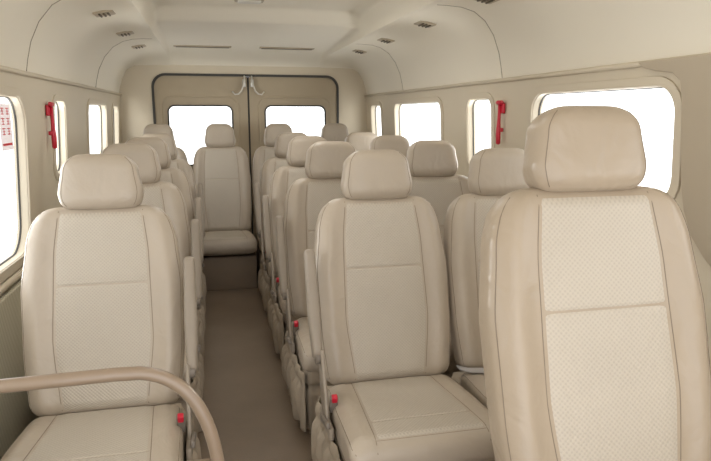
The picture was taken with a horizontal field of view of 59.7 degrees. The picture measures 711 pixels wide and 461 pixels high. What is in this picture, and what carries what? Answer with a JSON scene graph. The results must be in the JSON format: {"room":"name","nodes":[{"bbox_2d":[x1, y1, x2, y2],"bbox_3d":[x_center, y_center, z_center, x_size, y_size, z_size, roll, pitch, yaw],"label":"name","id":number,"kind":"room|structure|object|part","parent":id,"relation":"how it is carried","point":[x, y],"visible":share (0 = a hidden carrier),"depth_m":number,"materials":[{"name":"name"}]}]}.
{"room":"vehicle interior","nodes":[
{"label":"vehicle interior","id":0,"kind":"room"},
{"bbox_2d":[0,71,121,297],"bbox_3d":[-1.217,0.114,2.226,0.073,1.355,5.470,-2,11,-13],"label":"wall","id":1,"kind":"structure","parent":0,"point":[37,93],"depth_m":2.58,"materials":[{"name":"beige plastic"}]},
{"bbox_2d":[0,96,21,265],"bbox_3d":[-1.141,-0.109,1.800,0.034,0.570,1.100,-2,11,-13],"label":"trim","id":2,"kind":"structure","parent":1,"relation":"attached to","point":[10,101],"depth_m":2.31,"materials":[{"name":"rubber"}]},
{"bbox_2d":[0,267,22,294],"bbox_3d":[-1.204,0.150,2.236,0.020,0.024,5.420,-2,11,-13],"label":"trim","id":3,"kind":"structure","parent":1,"relation":"attached to","point":[5,285],"depth_m":2.09,"materials":[{"name":"beige plastic"}]},
{"bbox_2d":[0,86,32,283],"bbox_3d":[-1.110,-0.108,1.808,0.037,0.635,1.170,-2,11,-13],"label":"trim","id":4,"kind":"structure","parent":1,"relation":"attached to","point":[8,271],"depth_m":2.28,"materials":[{"name":"beige plastic"}]},
{"bbox_2d":[0,279,38,458],"bbox_3d":[-1.084,0.522,1.827,0.020,0.540,2.100,-2,11,-13],"label":"trim","id":5,"kind":"structure","parent":1,"relation":"attached to","point":[16,414],"depth_m":2.03,"materials":[{"name":"beige plastic"}]},
{"bbox_2d":[45,102,56,148],"bbox_3d":[-1.284,-0.444,2.622,0.029,0.195,0.084,-2,11,-13],"label":"hammer","id":6,"kind":"object","parent":1,"relation":"attached to","point":[49,108],"visible":1,"depth_m":2.62,"materials":[{"name":"red plastic"}]},
{"bbox_3d":[-1.281,-0.435,2.627,0.022,0.175,0.024,-2,11,-13],"label":"hammer handle","id":7,"kind":"part","parent":6,"relation":"part of","materials":[{"name":"red plastic"}]},
{"bbox_2d":[56,102,59,170],"bbox_3d":[-1.385,-0.428,2.842,0.022,0.321,0.220,-2,11,-13],"label":"trim","id":8,"kind":"structure","parent":1,"relation":"attached to","point":[56,102],"depth_m":2.94,"materials":[{"name":"rubber"}]},
{"bbox_2d":[52,94,68,180],"bbox_3d":[-1.355,-0.426,2.849,0.027,0.386,0.290,-2,11,-13],"label":"trim","id":9,"kind":"structure","parent":1,"relation":"attached to","point":[56,97],"depth_m":2.84,"materials":[{"name":"beige plastic"}]},
{"bbox_2d":[0,65,121,95],"bbox_3d":[-1.176,-0.546,2.112,0.018,0.018,5.470,-2,11,-13],"label":"trim","id":10,"kind":"structure","parent":1,"relation":"attached to","point":[2,68],"depth_m":2.60,"materials":[{"name":"beige plastic"}]},
{"bbox_2d":[90,104,101,152],"bbox_3d":[-1.611,-0.608,3.804,0.022,0.321,0.630,-2,11,-13],"label":"trim","id":11,"kind":"structure","parent":1,"relation":"attached to","point":[90,104],"depth_m":4.10,"materials":[{"name":"rubber"}]},
{"bbox_2d":[87,99,107,153],"bbox_3d":[-1.581,-0.607,3.812,0.027,0.386,0.700,-2,11,-13],"label":"trim","id":12,"kind":"structure","parent":1,"relation":"attached to","point":[90,101],"depth_m":3.62,"materials":[{"name":"beige plastic"}]},
{"bbox_2d":[112,102,119,143],"bbox_3d":[-1.746,-0.740,4.516,0.027,0.386,0.330,-2,11,-13],"label":"trim","id":13,"kind":"structure","parent":1,"relation":"attached to","point":[113,103],"depth_m":4.42,"materials":[{"name":"beige plastic"}]},
{"bbox_3d":[-1.146,-0.109,1.799,0.032,0.580,1.110,-2,11,-13],"label":"window","id":14,"kind":"structure","parent":1,"relation":"in","visible":0},
{"bbox_2d":[0,108,12,145],"bbox_3d":[-1.224,-0.362,2.171,0.002,0.160,0.130,-2,11,-13],"label":"window sticker","id":15,"kind":"object","parent":14,"relation":"attached to","point":[6,144],"visible":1,"depth_m":2.17,"materials":[{"name":"paper"}]},
{"bbox_2d":[119,65,366,142],"bbox_3d":[-0.859,-0.593,5.054,2.030,1.700,0.040,-2,11,-13],"label":"wall","id":16,"kind":"structure","parent":0,"point":[136,106],"depth_m":4.84,"materials":[{"name":"beige plastic"}]},
{"bbox_2d":[161,96,240,165],"bbox_3d":[-1.220,-0.761,4.917,0.600,0.600,0.014,-2,11,-13],"label":"window frame","id":17,"kind":"structure","parent":16,"relation":"attached to","point":[167,97],"depth_m":4.87,"materials":[{"name":"beige plastic"}]},
{"bbox_2d":[154,76,251,232],"bbox_3d":[-1.212,-0.486,4.989,0.711,1.473,0.036,-2,11,-13],"label":"door","id":18,"kind":"structure","parent":16,"relation":"in","point":[164,86],"depth_m":4.87,"materials":[{"name":"beige plastic"}]},
{"bbox_2d":[232,76,245,94],"bbox_3d":[-0.921,-1.144,4.890,0.110,0.150,0.031,-2,11,-13],"label":"hook","id":19,"kind":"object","parent":18,"relation":"attached to","point":[243,79],"depth_m":4.89,"materials":[{"name":"white plastic"}]},
{"bbox_2d":[151,73,338,123],"bbox_3d":[-0.856,-0.502,5.057,1.468,1.499,0.030,-2,11,-13],"label":"trim","id":20,"kind":"structure","parent":16,"relation":"attached to","point":[161,74],"depth_m":4.90,"materials":[{"name":"rubber"}]},
{"bbox_2d":[246,77,252,233],"bbox_3d":[-0.860,-0.498,5.074,0.034,1.475,0.020,-2,11,-13],"label":"door frame","id":21,"kind":"structure","parent":16,"relation":"attached to","point":[246,77],"depth_m":5.03,"materials":[{"name":"rubber"}]},
{"bbox_2d":[249,77,336,252],"bbox_3d":[-0.505,-0.516,5.150,0.711,1.473,0.036,-2,11,-13],"label":"door","id":22,"kind":"structure","parent":16,"relation":"in","point":[272,86],"depth_m":5.02,"materials":[{"name":"beige plastic"}]},
{"bbox_2d":[250,76,264,94],"bbox_3d":[-0.777,-1.150,4.923,0.110,0.150,0.031,-2,11,-13],"label":"hook","id":23,"kind":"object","parent":22,"relation":"attached to","point":[251,80],"depth_m":4.91,"materials":[{"name":"white plastic"}]},
{"bbox_2d":[258,96,331,146],"bbox_3d":[-0.489,-0.792,5.083,0.600,0.600,0.014,-2,11,-13],"label":"window frame","id":24,"kind":"structure","parent":16,"relation":"attached to","point":[263,98],"depth_m":5.02,"materials":[{"name":"beige plastic"}]},
{"bbox_2d":[197,275,312,460],"bbox_3d":[-0.239,0.757,2.577,2.070,0.040,5.470,-2,11,-13],"label":"floor","id":25,"kind":"structure","parent":0,"point":[247,399],"depth_m":2.79,"materials":[{"name":"brown carpet"}]},
{"bbox_2d":[0,154,201,460],"bbox_3d":[-0.705,0.345,1.740,0.514,1.080,0.706,-2,11,-13],"label":"passenger seat","id":26,"kind":"object","parent":25,"relation":"on","point":[103,284],"visible":0.98,"depth_m":1.86,"materials":[{"name":"beige leather"}]},
{"bbox_3d":[-0.701,0.565,1.668,0.318,0.016,0.420,-2,8,-13],"label":"cushion panel","id":27,"kind":"part","parent":26,"relation":"part of","materials":[{"name":"leather"}]},
{"bbox_2d":[0,404,183,460],"bbox_3d":[-0.700,0.613,1.669,0.463,0.118,0.470,-2,8,-13],"label":"cushion","id":28,"kind":"object","parent":26,"relation":"on","point":[92,432],"depth_m":1.69,"materials":[{"name":"beige leather"}]},
{"bbox_3d":[-0.770,0.237,1.910,0.470,0.630,0.111,-2,-5,-13],"label":"backrest","id":29,"kind":"part","parent":26,"relation":"part of","materials":[{"name":"beige leather"}]},
{"bbox_3d":[-0.762,0.236,1.876,0.284,0.595,0.016,-2,-5,-13],"label":"backrest panel","id":30,"kind":"part","parent":26,"relation":"part of","materials":[{"name":"leather"}]},
{"bbox_3d":[-0.477,0.605,1.787,0.016,0.040,0.170,-2,11,-13],"label":"armrest","id":31,"kind":"part","parent":26,"relation":"part of","materials":[{"name":"plastic"}]},
{"bbox_3d":[-0.497,0.250,1.871,0.040,0.350,0.058,-2,-14,-13],"label":"armrest","id":32,"kind":"part","parent":26,"relation":"part of","materials":[{"name":"leather"}]},
{"bbox_3d":[-0.454,0.588,1.742,0.012,0.044,0.109,-2,11,-13],"label":"recliner lever","id":33,"kind":"part","parent":26,"relation":"part of","materials":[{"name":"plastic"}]},
{"bbox_2d":[0,366,224,460],"bbox_3d":[-0.591,0.617,1.230,0.706,0.734,0.064,-2,11,-13],"label":"handrail","id":34,"kind":"object","parent":25,"relation":"on","point":[175,383],"visible":1,"depth_m":1.19,"materials":[{"name":"beige metal"}]},
{"bbox_2d":[101,143,204,432],"bbox_3d":[-0.862,0.217,2.420,0.514,1.080,0.706,-2,11,-13],"label":"passenger seat","id":35,"kind":"object","parent":25,"relation":"on","point":[166,196],"visible":0.2,"depth_m":2.58,"materials":[{"name":"leather"}]},
{"bbox_3d":[-0.919,0.108,2.556,0.284,0.595,0.016,-2,-5,-13],"label":"backrest panel","id":36,"kind":"part","parent":35,"relation":"part of","materials":[{"name":"leather"}]},
{"bbox_3d":[-0.927,0.109,2.591,0.470,0.630,0.111,-2,-5,-13],"label":"backrest","id":37,"kind":"part","parent":35,"relation":"part of","materials":[{"name":"beige leather"}]},
{"bbox_2d":[183,345,186,381],"bbox_3d":[-0.857,0.485,2.350,0.463,0.118,0.470,-2,8,-13],"label":"cushion","id":38,"kind":"object","parent":35,"relation":"on","point":[185,360],"depth_m":2.18,"materials":[{"name":"beige leather"}]},
{"bbox_3d":[-0.654,0.122,2.552,0.040,0.350,0.058,-2,-14,-13],"label":"armrest","id":39,"kind":"part","parent":35,"relation":"part of","materials":[{"name":"leather"}]},
{"bbox_2d":[125,137,205,360],"bbox_3d":[-1.019,0.091,3.090,0.514,1.080,0.706,-2,11,-13],"label":"passenger seat","id":40,"kind":"object","parent":25,"relation":"on","point":[175,176],"visible":0.15,"depth_m":3.25,"materials":[{"name":"leather"}]},
{"bbox_3d":[-1.077,-0.018,3.227,0.284,0.595,0.016,-2,-5,-13],"label":"backrest panel","id":41,"kind":"part","parent":40,"relation":"part of","materials":[{"name":"leather"}]},
{"bbox_3d":[-1.084,-0.017,3.261,0.470,0.630,0.111,-2,-5,-13],"label":"backrest","id":42,"kind":"part","parent":40,"relation":"part of","materials":[{"name":"beige leather"}]},
{"bbox_3d":[-0.811,-0.004,3.222,0.040,0.350,0.058,-2,-14,-13],"label":"armrest","id":43,"kind":"part","parent":40,"relation":"part of","materials":[{"name":"leather"}]},
{"bbox_2d":[143,124,187,161],"bbox_3d":[-1.387,-0.177,4.384,0.432,1.128,0.704,-2,11,-13],"label":"passenger seat","id":44,"kind":"object","parent":25,"relation":"on","point":[151,128],"visible":0.05,"depth_m":4.54,"materials":[{"name":"beige leather"}]},
{"bbox_3d":[-1.432,-0.289,4.559,0.432,0.657,0.119,-2,-5,-13],"label":"backrest","id":45,"kind":"part","parent":44,"relation":"part of","materials":[{"name":"beige leather"}]},
{"bbox_2d":[141,133,205,313],"bbox_3d":[-1.174,-0.033,3.751,0.514,1.080,0.706,-2,11,-13],"label":"passenger seat","id":46,"kind":"object","parent":25,"relation":"on","point":[181,164],"visible":0.14,"depth_m":3.92,"materials":[{"name":"leather"}]},
{"bbox_3d":[-1.232,-0.142,3.888,0.284,0.595,0.016,-2,-5,-13],"label":"backrest panel","id":47,"kind":"part","parent":46,"relation":"part of","materials":[{"name":"leather"}]},
{"bbox_3d":[-1.240,-0.141,3.921,0.470,0.630,0.111,-2,-5,-13],"label":"backrest","id":48,"kind":"part","parent":46,"relation":"part of","materials":[{"name":"beige leather"}]},
{"bbox_3d":[-0.967,-0.128,3.884,0.040,0.350,0.058,-2,-14,-13],"label":"armrest","id":49,"kind":"part","parent":46,"relation":"part of","materials":[{"name":"leather"}]},
{"bbox_2d":[193,124,256,290],"bbox_3d":[-0.957,-0.195,4.482,0.432,1.128,0.704,-2,11,-13],"label":"passenger seat","id":50,"kind":"object","parent":25,"relation":"on","point":[222,167],"visible":0.84,"depth_m":4.60,"materials":[{"name":"beige leather"}]},
{"bbox_3d":[-1.001,-0.308,4.657,0.432,0.657,0.119,-2,-5,-13],"label":"backrest","id":51,"kind":"part","parent":50,"relation":"part of","materials":[{"name":"beige leather"}]},
{"bbox_3d":[-0.993,-0.309,4.622,0.261,0.620,0.024,-2,-5,-13],"label":"backrest panel","id":52,"kind":"part","parent":50,"relation":"part of","materials":[{"name":"beige leather"}]},
{"bbox_3d":[-0.932,0.034,4.417,0.293,0.018,0.420,-2,8,-13],"label":"cushion panel","id":53,"kind":"part","parent":50,"relation":"part of","materials":[{"name":"beige leather"}]},
{"bbox_2d":[204,230,256,255],"bbox_3d":[-0.930,0.084,4.418,0.426,0.124,0.470,-2,8,-13],"label":"cushion","id":54,"kind":"object","parent":50,"relation":"on","point":[214,247],"depth_m":4.21,"materials":[{"name":"beige leather"}]},
{"bbox_2d":[252,124,291,274],"bbox_3d":[-0.527,-0.213,4.580,0.432,1.128,0.704,-2,11,-13],"label":"passenger seat","id":55,"kind":"object","parent":25,"relation":"on","point":[272,131],"visible":0.16,"depth_m":4.71,"materials":[{"name":"beige leather"}]},
{"bbox_2d":[257,234,264,250],"bbox_3d":[-0.500,0.065,4.516,0.426,0.124,0.470,-2,8,-13],"label":"cushion","id":56,"kind":"object","parent":55,"relation":"on","point":[258,239],"depth_m":4.27,"materials":[{"name":"beige leather"}]},
{"bbox_3d":[-0.571,-0.326,4.754,0.432,0.657,0.119,-2,-5,-13],"label":"backrest","id":57,"kind":"part","parent":55,"relation":"part of","materials":[{"name":"beige leather"}]},
{"bbox_3d":[-0.564,-0.327,4.720,0.261,0.620,0.024,-2,-5,-13],"label":"backrest panel","id":58,"kind":"part","parent":55,"relation":"part of","materials":[{"name":"beige leather"}]},
{"bbox_2d":[253,132,306,311],"bbox_3d":[-0.375,-0.069,3.942,0.514,1.080,0.706,-2,11,-13],"label":"passenger seat","id":59,"kind":"object","parent":25,"relation":"on","point":[272,164],"visible":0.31,"depth_m":4.04,"materials":[{"name":"leather"}]},
{"bbox_3d":[-0.627,-0.144,3.970,0.040,0.350,0.058,-2,-14,-13],"label":"armrest","id":60,"kind":"part","parent":59,"relation":"part of","materials":[{"name":"leather"}]},
{"bbox_2d":[266,258,277,277],"bbox_3d":[-0.328,0.198,3.882,0.463,0.118,0.470,-2,8,-13],"label":"cushion","id":61,"kind":"object","parent":59,"relation":"on","point":[268,271],"depth_m":3.67,"materials":[{"name":"beige leather"}]},
{"bbox_3d":[-0.399,-0.179,4.122,0.470,0.630,0.111,-2,-5,-13],"label":"backrest","id":62,"kind":"part","parent":59,"relation":"part of","materials":[{"name":"beige leather"}]},
{"bbox_3d":[-0.392,-0.180,4.088,0.284,0.595,0.016,-2,-5,-13],"label":"backrest panel","id":63,"kind":"part","parent":59,"relation":"part of","materials":[{"name":"leather"}]},
{"bbox_2d":[262,136,325,358],"bbox_3d":[-0.221,0.055,3.282,0.514,1.080,0.706,-2,11,-13],"label":"passenger seat","id":64,"kind":"object","parent":25,"relation":"on","point":[283,177],"visible":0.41,"depth_m":3.38,"materials":[{"name":"leather"}]},
{"bbox_3d":[-0.472,-0.020,3.310,0.040,0.350,0.058,-2,-14,-13],"label":"armrest","id":65,"kind":"part","parent":64,"relation":"part of","materials":[{"name":"leather"}]},
{"bbox_3d":[-0.425,0.334,3.232,0.016,0.040,0.170,-2,11,-13],"label":"armrest","id":66,"kind":"part","parent":64,"relation":"part of","materials":[{"name":"leather"}]},
{"bbox_2d":[277,285,291,313],"bbox_3d":[-0.174,0.322,3.221,0.463,0.118,0.470,-2,8,-13],"label":"cushion","id":67,"kind":"object","parent":64,"relation":"on","point":[281,304],"depth_m":3.04,"materials":[{"name":"beige leather"}]},
{"bbox_3d":[-0.244,-0.055,3.462,0.470,0.630,0.111,-2,-5,-13],"label":"backrest","id":68,"kind":"part","parent":64,"relation":"part of","materials":[{"name":"beige leather"}]},
{"bbox_3d":[-0.236,-0.056,3.428,0.284,0.595,0.016,-2,-5,-13],"label":"backrest panel","id":69,"kind":"part","parent":64,"relation":"part of","materials":[{"name":"leather"}]},
{"bbox_2d":[275,141,355,432],"bbox_3d":[-0.063,0.181,2.611,0.514,1.080,0.706,-2,11,-13],"label":"passenger seat","id":70,"kind":"object","parent":25,"relation":"on","point":[305,199],"visible":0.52,"depth_m":2.70,"materials":[{"name":"leather"}]},
{"bbox_3d":[-0.314,0.106,2.640,0.040,0.350,0.058,-2,-14,-13],"label":"armrest","id":71,"kind":"part","parent":70,"relation":"part of","materials":[{"name":"leather"}]},
{"bbox_3d":[-0.270,0.444,2.511,0.012,0.044,0.109,-2,11,-13],"label":"recliner lever","id":72,"kind":"part","parent":70,"relation":"part of","materials":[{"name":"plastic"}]},
{"bbox_3d":[-0.268,0.460,2.562,0.016,0.040,0.170,-2,11,-13],"label":"armrest","id":73,"kind":"part","parent":70,"relation":"part of","materials":[{"name":"leather"}]},
{"bbox_2d":[294,317,318,371],"bbox_3d":[-0.016,0.448,2.550,0.463,0.118,0.470,-2,8,-13],"label":"cushion","id":74,"kind":"object","parent":70,"relation":"on","point":[304,361],"depth_m":2.39,"materials":[{"name":"beige leather"}]},
{"bbox_3d":[-0.086,0.071,2.791,0.470,0.630,0.111,-2,-5,-13],"label":"backrest","id":75,"kind":"part","parent":70,"relation":"part of","materials":[{"name":"beige leather"}]},
{"bbox_3d":[-0.079,0.070,2.757,0.284,0.595,0.016,-2,-5,-13],"label":"backrest panel","id":76,"kind":"part","parent":70,"relation":"part of","materials":[{"name":"leather"}]},
{"bbox_2d":[321,123,348,140],"bbox_3d":[-0.097,-0.232,4.677,0.432,1.128,0.704,-2,11,-13],"label":"passenger seat","id":77,"kind":"object","parent":25,"relation":"on","point":[330,131],"visible":0.06,"depth_m":4.82,"materials":[{"name":"beige leather"}]},
{"bbox_2d":[345,132,376,150],"bbox_3d":[0.109,-0.088,4.042,0.470,1.080,0.704,-2,11,-13],"label":"passenger seat","id":78,"kind":"object","parent":25,"relation":"on","point":[359,140],"visible":0.05,"depth_m":4.18,"materials":[{"name":"beige leather"}]},
{"bbox_2d":[370,135,409,156],"bbox_3d":[0.263,0.036,3.381,0.470,1.080,0.704,-2,11,-13],"label":"passenger seat","id":79,"kind":"object","parent":25,"relation":"on","point":[399,143],"visible":0.03,"depth_m":3.53,"materials":[{"name":"beige leather"}]},
{"bbox_2d":[304,150,494,460],"bbox_3d":[0.116,0.306,1.946,0.514,1.080,0.706,-2,11,-13],"label":"passenger seat","id":80,"kind":"object","parent":25,"relation":"on","point":[376,274],"visible":0.99,"depth_m":2.06,"materials":[{"name":"beige leather"}]},
{"bbox_3d":[-0.135,0.231,1.974,0.040,0.350,0.058,-2,-14,-13],"label":"armrest","id":81,"kind":"part","parent":80,"relation":"part of","materials":[{"name":"leather"}]},
{"bbox_3d":[-0.091,0.569,1.845,0.012,0.044,0.109,-2,11,-13],"label":"recliner lever","id":82,"kind":"part","parent":80,"relation":"part of","materials":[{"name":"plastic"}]},
{"bbox_3d":[-0.088,0.585,1.896,0.016,0.040,0.170,-2,11,-13],"label":"armrest","id":83,"kind":"part","parent":80,"relation":"part of","materials":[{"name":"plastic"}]},
{"bbox_3d":[0.092,0.196,2.126,0.470,0.630,0.111,-2,-5,-13],"label":"backrest","id":84,"kind":"part","parent":80,"relation":"part of","materials":[{"name":"beige leather"}]},
{"bbox_3d":[0.100,0.195,2.092,0.284,0.595,0.016,-2,-5,-13],"label":"backrest panel","id":85,"kind":"part","parent":80,"relation":"part of","materials":[{"name":"leather"}]},
{"bbox_2d":[327,374,494,460],"bbox_3d":[0.163,0.573,1.885,0.463,0.118,0.470,-2,8,-13],"label":"cushion","id":86,"kind":"object","parent":80,"relation":"on","point":[373,417],"depth_m":1.77,"materials":[{"name":"beige leather"}]},
{"bbox_3d":[0.162,0.525,1.883,0.318,0.016,0.420,-2,8,-13],"label":"cushion panel","id":87,"kind":"part","parent":80,"relation":"part of","materials":[{"name":"leather"}]},
{"bbox_2d":[406,140,470,377],"bbox_3d":[0.421,0.162,2.711,0.470,1.080,0.704,-2,11,-13],"label":"passenger seat","id":88,"kind":"object","parent":25,"relation":"on","point":[433,164],"visible":0.12,"depth_m":2.86,"materials":[{"name":"beige leather"}]},
{"bbox_3d":[0.385,0.052,2.852,0.284,0.595,0.016,-2,-5,-13],"label":"backrest panel","id":89,"kind":"part","parent":88,"relation":"part of","materials":[{"name":"leather"}]},
{"bbox_3d":[0.377,0.053,2.886,0.470,0.630,0.111,-2,-5,-13],"label":"backrest","id":90,"kind":"part","parent":88,"relation":"part of","materials":[{"name":"beige leather"}]},
{"bbox_2d":[449,336,454,360],"bbox_3d":[0.447,0.430,2.645,0.463,0.118,0.470,-2,8,-13],"label":"cushion","id":91,"kind":"object","parent":88,"relation":"on","point":[451,358],"depth_m":2.39,"materials":[{"name":"beige leather"}]},
{"bbox_2d":[444,148,529,408],"bbox_3d":[0.597,0.284,2.065,0.470,1.080,0.704,-2,11,-13],"label":"passenger seat","id":92,"kind":"object","parent":25,"relation":"on","point":[494,173],"visible":0.2,"depth_m":2.18,"materials":[{"name":"beige leather"}]},
{"bbox_3d":[0.552,0.174,2.240,0.470,0.630,0.111,-2,-5,-13],"label":"backrest","id":93,"kind":"part","parent":92,"relation":"part of","materials":[{"name":"beige leather"}]},
{"bbox_2d":[461,372,487,408],"bbox_3d":[0.623,0.551,2.000,0.463,0.118,0.470,-2,8,-13],"label":"cushion","id":94,"kind":"object","parent":92,"relation":"on","point":[473,382],"depth_m":2.05,"materials":[{"name":"beige leather"}]},
{"bbox_3d":[0.560,0.174,2.206,0.284,0.595,0.016,-2,-5,-13],"label":"backrest panel","id":95,"kind":"part","parent":92,"relation":"part of","materials":[{"name":"leather"}]},
{"bbox_3d":[0.697,0.983,1.184,0.660,0.030,0.900,-2,11,-13],"label":"trim","id":96,"kind":"structure","parent":25,"relation":"on","visible":0},
{"bbox_2d":[479,106,710,460],"bbox_3d":[0.580,0.367,1.167,0.524,1.188,0.774,-2,11,-13],"label":"passenger seat","id":97,"kind":"object","parent":96,"relation":"on","point":[593,326],"visible":1,"depth_m":1.31,"materials":[{"name":"beige leather"}]},
{"bbox_3d":[0.540,0.246,1.322,0.317,0.654,0.018,-2,-5,-13],"label":"backrest panel","id":98,"kind":"part","parent":97,"relation":"part of","materials":[{"name":"leather"}]},
{"bbox_2d":[0,0,710,94],"bbox_3d":[-0.242,-0.815,2.291,1.989,0.466,5.490,-2,11,-13],"label":"ceiling","id":99,"kind":"structure","parent":0,"point":[70,43],"depth_m":2.99,"materials":[{"name":"beige plastic"}]},
{"bbox_2d":[26,0,59,70],"bbox_3d":[-1.059,-0.730,2.285,0.365,0.293,0.035,0,11,2],"label":"trim","id":100,"kind":"structure","parent":99,"relation":"attached to","point":[59,0],"depth_m":2.29,"materials":[{"name":"beige plastic"}]},
{"bbox_2d":[92,10,115,17],"bbox_3d":[-1.094,-0.946,2.698,0.084,0.029,0.105,-2,11,-13],"label":"ceiling vent","id":101,"kind":"object","parent":99,"relation":"in","point":[101,13],"visible":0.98,"depth_m":2.67,"materials":[{"name":"plastic"}]},
{"bbox_2d":[96,38,145,83],"bbox_3d":[-1.392,-0.996,3.702,0.365,0.293,0.035,0,11,2],"label":"trim","id":102,"kind":"structure","parent":99,"relation":"attached to","point":[142,38],"depth_m":3.69,"materials":[{"name":"beige plastic"}]},
{"bbox_2d":[116,31,133,36],"bbox_3d":[-1.251,-1.071,3.369,0.084,0.029,0.105,-2,11,-13],"label":"ceiling vent","id":103,"kind":"object","parent":99,"relation":"in","point":[124,33],"visible":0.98,"depth_m":3.34,"materials":[{"name":"plastic"}]},
{"bbox_2d":[131,44,145,48],"bbox_3d":[-1.404,-1.194,4.020,0.084,0.029,0.105,-2,11,-13],"label":"ceiling vent","id":104,"kind":"object","parent":99,"relation":"in","point":[144,45],"visible":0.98,"depth_m":3.99,"materials":[{"name":"plastic"}]},
{"bbox_2d":[173,45,230,47],"bbox_3d":[-1.087,-1.307,4.407,0.400,0.013,0.060,-2,11,-13],"label":"ceiling vent","id":105,"kind":"object","parent":99,"relation":"in","point":[188,46],"visible":1,"depth_m":4.39,"materials":[{"name":"plastic"}]},
{"bbox_2d":[234,0,263,3],"bbox_3d":[-0.552,-1.196,3.227,0.150,0.022,0.100,-2,11,-13],"label":"recessed light","id":106,"kind":"object","parent":99,"relation":"in","point":[238,1],"visible":1,"depth_m":3.22,"materials":[{"name":"plastic"}]},
{"bbox_2d":[259,47,314,49],"bbox_3d":[-0.502,-1.332,4.540,0.400,0.013,0.060,-2,11,-13],"label":"ceiling vent","id":107,"kind":"object","parent":99,"relation":"in","point":[277,48],"visible":1,"depth_m":4.52,"materials":[{"name":"plastic"}]},
{"bbox_2d":[353,49,366,53],"bbox_3d":[0.028,-1.255,4.345,0.084,0.029,0.105,-2,11,-13],"label":"ceiling vent","id":108,"kind":"object","parent":99,"relation":"in","point":[355,50],"visible":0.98,"depth_m":4.32,"materials":[{"name":"plastic"}]},
{"bbox_2d":[377,38,394,43],"bbox_3d":[0.181,-1.132,3.693,0.084,0.029,0.105,-2,11,-13],"label":"ceiling vent","id":109,"kind":"object","parent":99,"relation":"in","point":[384,40],"visible":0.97,"depth_m":3.66,"materials":[{"name":"plastic"}]},
{"bbox_2d":[414,21,435,27],"bbox_3d":[0.339,-1.006,3.023,0.084,0.029,0.105,-2,11,-13],"label":"ceiling vent","id":110,"kind":"object","parent":99,"relation":"in","point":[426,24],"visible":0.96,"depth_m":3.00,"materials":[{"name":"plastic"}]},
{"bbox_2d":[443,5,502,77],"bbox_3d":[0.503,-0.797,2.639,0.365,0.293,0.035,-6,12,-27],"label":"trim","id":111,"kind":"structure","parent":99,"relation":"attached to","point":[443,5],"depth_m":2.65,"materials":[{"name":"beige plastic"}]},
{"bbox_2d":[475,0,498,3],"bbox_3d":[0.496,-0.881,2.353,0.084,0.029,0.105,-2,11,-13],"label":"ceiling vent","id":112,"kind":"object","parent":99,"relation":"in","point":[481,1],"visible":1,"depth_m":2.36,"materials":[{"name":"plastic"}]},
{"bbox_2d":[366,67,710,368],"bbox_3d":[0.739,0.030,2.670,0.073,1.355,5.470,-2,11,-13],"label":"wall","id":113,"kind":"structure","parent":0,"point":[516,95],"depth_m":2.75,"materials":[{"name":"beige plastic"}]},
{"bbox_2d":[370,101,383,134],"bbox_3d":[0.168,-0.822,4.903,0.027,0.385,0.360,-2,11,-13],"label":"trim","id":114,"kind":"structure","parent":113,"relation":"attached to","point":[378,102],"depth_m":4.79,"materials":[{"name":"beige plastic"}]},
{"bbox_2d":[393,97,443,139],"bbox_3d":[0.386,-0.649,3.974,0.027,0.388,0.980,-2,11,-13],"label":"trim","id":115,"kind":"structure","parent":113,"relation":"attached to","point":[426,99],"depth_m":3.75,"materials":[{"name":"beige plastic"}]},
{"bbox_2d":[464,92,494,169],"bbox_3d":[0.606,-0.474,3.040,0.027,0.390,0.350,-2,11,-13],"label":"trim","id":116,"kind":"structure","parent":113,"relation":"attached to","point":[486,95],"depth_m":3.03,"materials":[{"name":"beige plastic"}]},
{"bbox_2d":[472,99,487,155],"bbox_3d":[0.636,-0.478,3.046,0.022,0.325,0.280,-2,11,-13],"label":"trim","id":117,"kind":"structure","parent":113,"relation":"attached to","point":[482,99],"depth_m":3.17,"materials":[{"name":"rubber"}]},
{"bbox_2d":[495,100,505,144],"bbox_3d":[0.645,-0.483,2.776,0.029,0.195,0.084,-2,11,-13],"label":"hammer","id":118,"kind":"object","parent":113,"relation":"attached to","point":[501,105],"visible":1,"depth_m":2.77,"materials":[{"name":"red plastic"}]},
{"bbox_3d":[0.641,-0.474,2.779,0.022,0.175,0.024,-2,11,-13],"label":"hammer handle","id":119,"kind":"part","parent":118,"relation":"part of","materials":[{"name":"red plastic"}]},
{"bbox_2d":[364,53,710,96],"bbox_3d":[0.698,-0.626,2.537,0.018,0.018,5.470,-2,11,-13],"label":"trim","id":120,"kind":"structure","parent":113,"relation":"attached to","point":[631,64],"depth_m":2.41,"materials":[{"name":"beige plastic"}]},
{"bbox_2d":[538,87,661,115],"bbox_3d":[0.844,-0.316,2.159,0.023,0.333,0.810,-2,11,-13],"label":"trim","id":121,"kind":"structure","parent":113,"relation":"attached to","point":[655,87],"depth_m":2.17,"materials":[{"name":"rubber"}]},
{"bbox_2d":[527,76,681,199],"bbox_3d":[0.813,-0.312,2.153,0.028,0.398,0.880,-2,11,-13],"label":"trim","id":122,"kind":"structure","parent":113,"relation":"attached to","point":[669,85],"depth_m":1.82,"materials":[{"name":"beige plastic"}]},
{"bbox_2d":[638,54,710,266],"bbox_3d":[0.931,-0.085,1.665,0.050,0.752,0.560,-2,11,-13],"label":"trim","id":123,"kind":"structure","parent":113,"relation":"attached to","point":[693,73],"depth_m":1.66,"materials":[{"name":"beige plastic"}]}
]}

